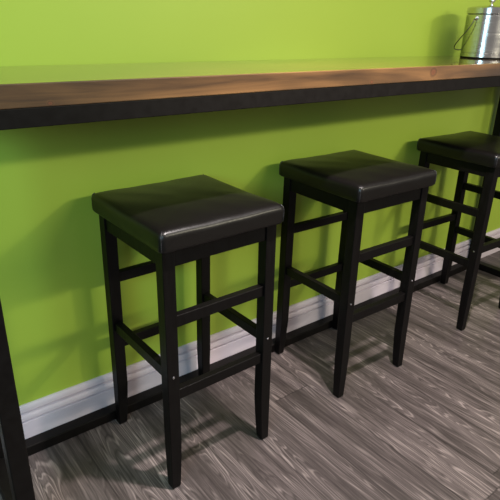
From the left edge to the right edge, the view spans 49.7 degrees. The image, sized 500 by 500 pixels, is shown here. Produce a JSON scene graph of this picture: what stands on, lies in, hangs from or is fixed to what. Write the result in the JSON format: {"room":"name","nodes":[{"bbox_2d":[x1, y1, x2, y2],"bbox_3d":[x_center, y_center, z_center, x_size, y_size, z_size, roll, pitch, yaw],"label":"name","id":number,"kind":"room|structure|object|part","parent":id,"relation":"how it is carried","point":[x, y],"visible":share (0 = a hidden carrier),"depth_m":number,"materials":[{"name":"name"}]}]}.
{"room":"bar","nodes":[
{"label":"bar","id":0,"kind":"room"},
{"bbox_2d":[0,0,499,405],"bbox_3d":[0.551,-1.025,2.000,8.800,2.700,0.120,-15,28,-35],"label":"wall","id":1,"kind":"structure","parent":0,"point":[53,295],"depth_m":1.62,"materials":[{"name":"green paint"}]},
{"bbox_2d":[19,228,499,438],"bbox_3d":[0.561,0.176,2.448,8.800,0.140,0.015,-15,28,-35],"label":"baseboard","id":2,"kind":"structure","parent":1,"relation":"attached to","point":[48,412],"depth_m":1.88,"materials":[{"name":"white paint"}]},
{"bbox_2d":[0,251,499,499],"bbox_3d":[2.103,1.077,0.649,8.800,0.050,5.320,-15,28,-35],"label":"floor","id":3,"kind":"structure","parent":0,"point":[426,427],"depth_m":1.68,"materials":[{"name":"grey wood"}]},
{"bbox_2d":[91,174,283,488],"bbox_3d":[-0.174,0.209,1.531,0.363,0.755,0.369,-16,28,-36],"label":"bar stool","id":4,"kind":"object","parent":3,"relation":"on","point":[171,223],"visible":1,"depth_m":1.39,"materials":[{"name":"black wood"}]},
{"bbox_3d":[-0.388,0.220,1.562,0.033,0.694,0.038,-16,28,-36],"label":"leg","id":5,"kind":"part","parent":4,"relation":"part of","materials":[{"name":"black wood"}]},
{"bbox_3d":[-0.199,0.317,1.344,0.033,0.694,0.038,-16,28,-36],"label":"leg","id":6,"kind":"part","parent":4,"relation":"part of","materials":[{"name":"black wood"}]},
{"bbox_3d":[-0.167,-0.065,1.415,0.329,0.044,0.325,-16,28,-36],"label":"seat frame","id":7,"kind":"part","parent":4,"relation":"part of","materials":[{"name":"black wood"}]},
{"bbox_2d":[92,175,283,253],"bbox_3d":[-0.166,-0.112,1.395,0.363,0.058,0.369,-16,28,-36],"label":"cushion","id":8,"kind":"object","parent":4,"relation":"on","point":[175,216],"depth_m":1.31,"materials":[{"name":"black leather"}]},
{"bbox_3d":[-0.151,0.152,1.739,0.033,0.694,0.038,-16,28,-36],"label":"leg","id":9,"kind":"part","parent":4,"relation":"part of","materials":[{"name":"black wood"}]},
{"bbox_3d":[0.039,0.249,1.521,0.033,0.694,0.038,-16,28,-36],"label":"leg","id":10,"kind":"part","parent":4,"relation":"part of","materials":[{"name":"black wood"}]},
{"bbox_2d":[0,55,499,499],"bbox_3d":[0.347,-0.099,1.898,2.525,1.062,0.372,-15,28,-35],"label":"bar table","id":11,"kind":"object","parent":3,"relation":"on","point":[44,95],"visible":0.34,"depth_m":1.24,"materials":[{"name":"brown wood"}]},
{"bbox_3d":[-0.702,0.138,1.327,0.041,0.952,0.039,-15,28,-35],"label":"post","id":12,"kind":"part","parent":11,"relation":"part of","materials":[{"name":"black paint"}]},
{"bbox_3d":[-0.606,0.649,1.389,0.041,0.033,0.315,-15,28,-35],"label":"foot rail","id":13,"kind":"part","parent":11,"relation":"part of","materials":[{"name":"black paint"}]},
{"bbox_3d":[-0.510,0.239,1.099,0.041,0.952,0.042,-15,28,-35],"label":"post","id":14,"kind":"part","parent":11,"relation":"part of","materials":[{"name":"black paint"}]},
{"bbox_3d":[0.237,0.329,2.201,2.441,0.033,0.039,-15,28,-35],"label":"floor rail","id":15,"kind":"part","parent":11,"relation":"part of","materials":[{"name":"black paint"}]},
{"bbox_3d":[0.460,-0.480,1.594,2.521,0.035,0.035,-15,28,-35],"label":"rail","id":16,"kind":"part","parent":11,"relation":"part of","materials":[{"name":"black paint"}]},
{"bbox_2d":[454,0,499,58],"bbox_3d":[0.909,-0.861,2.097,0.200,0.215,0.197,-15,28,-35],"label":"ice bucket","id":17,"kind":"object","parent":11,"relation":"on","point":[481,36],"visible":0.99,"depth_m":2.04,"materials":[{"name":"silver metal"}]},
{"bbox_3d":[0.884,-0.852,2.135,0.200,0.121,0.118,-15,28,-35],"label":"bail handle","id":18,"kind":"part","parent":17,"relation":"part of","materials":[{"name":"grey metal"}]},
{"bbox_3d":[0.919,-0.916,2.061,0.169,0.030,0.169,-15,28,-35],"label":"lid","id":19,"kind":"part","parent":17,"relation":"part of","materials":[{"name":"silver metal"}]},
{"bbox_3d":[1.199,-0.388,2.694,0.041,0.952,0.039,-15,28,-35],"label":"post","id":20,"kind":"part","parent":11,"relation":"part of","materials":[{"name":"black paint"}]},
{"bbox_3d":[1.296,0.123,2.757,0.041,0.033,0.315,-15,28,-35],"label":"foot rail","id":21,"kind":"part","parent":11,"relation":"part of","materials":[{"name":"black paint"}]},
{"bbox_2d":[275,150,436,397],"bbox_3d":[0.340,0.066,1.903,0.363,0.755,0.369,-15,28,-34],"label":"bar stool","id":22,"kind":"object","parent":3,"relation":"on","point":[356,183],"visible":1,"depth_m":1.77,"materials":[{"name":"black wood"}]},
{"bbox_3d":[0.127,0.074,1.941,0.033,0.694,0.038,-15,28,-34],"label":"leg","id":23,"kind":"part","parent":22,"relation":"part of","materials":[{"name":"black wood"}]},
{"bbox_3d":[0.370,0.009,2.111,0.033,0.694,0.038,-15,28,-34],"label":"leg","id":24,"kind":"part","parent":22,"relation":"part of","materials":[{"name":"black wood"}]},
{"bbox_3d":[0.309,0.173,1.718,0.033,0.694,0.038,-15,28,-34],"label":"leg","id":25,"kind":"part","parent":22,"relation":"part of","materials":[{"name":"black wood"}]},
{"bbox_3d":[0.347,-0.209,1.788,0.329,0.044,0.325,-15,28,-34],"label":"seat frame","id":26,"kind":"part","parent":22,"relation":"part of","materials":[{"name":"black wood"}]},
{"bbox_2d":[280,150,435,202],"bbox_3d":[0.349,-0.256,1.768,0.363,0.058,0.369,-15,28,-34],"label":"cushion","id":27,"kind":"object","parent":22,"relation":"on","point":[350,176],"depth_m":1.68,"materials":[{"name":"black leather"}]},
{"bbox_3d":[0.552,0.108,1.887,0.033,0.694,0.038,-15,28,-34],"label":"leg","id":28,"kind":"part","parent":22,"relation":"part of","materials":[{"name":"black wood"}]},
{"bbox_2d":[399,131,499,330],"bbox_3d":[0.933,-0.098,2.329,0.369,0.755,0.363,-14,28,-33],"label":"bar stool","id":29,"kind":"object","parent":3,"relation":"on","point":[477,153],"visible":0.88,"depth_m":2.18,"materials":[{"name":"black wood"}]},
{"bbox_3d":[0.720,-0.090,2.369,0.038,0.694,0.033,-14,28,-33],"label":"leg","id":30,"kind":"part","parent":29,"relation":"part of","materials":[{"name":"black wood"}]},
{"bbox_3d":[0.967,-0.154,2.535,0.038,0.694,0.033,-14,28,-33],"label":"leg","id":31,"kind":"part","parent":29,"relation":"part of","materials":[{"name":"black wood"}]},
{"bbox_2d":[417,131,499,167],"bbox_3d":[0.941,-0.419,2.193,0.369,0.058,0.363,-14,28,-33],"label":"cushion","id":32,"kind":"object","parent":29,"relation":"on","point":[474,149],"depth_m":2.12,"materials":[{"name":"black leather"}]},
{"bbox_3d":[0.940,-0.372,2.213,0.325,0.044,0.329,-14,28,-33],"label":"seat frame","id":33,"kind":"part","parent":29,"relation":"part of","materials":[{"name":"black wood"}]},
{"bbox_3d":[0.897,0.009,2.143,0.038,0.694,0.033,-14,28,-33],"label":"leg","id":34,"kind":"part","parent":29,"relation":"part of","materials":[{"name":"black wood"}]}
]}

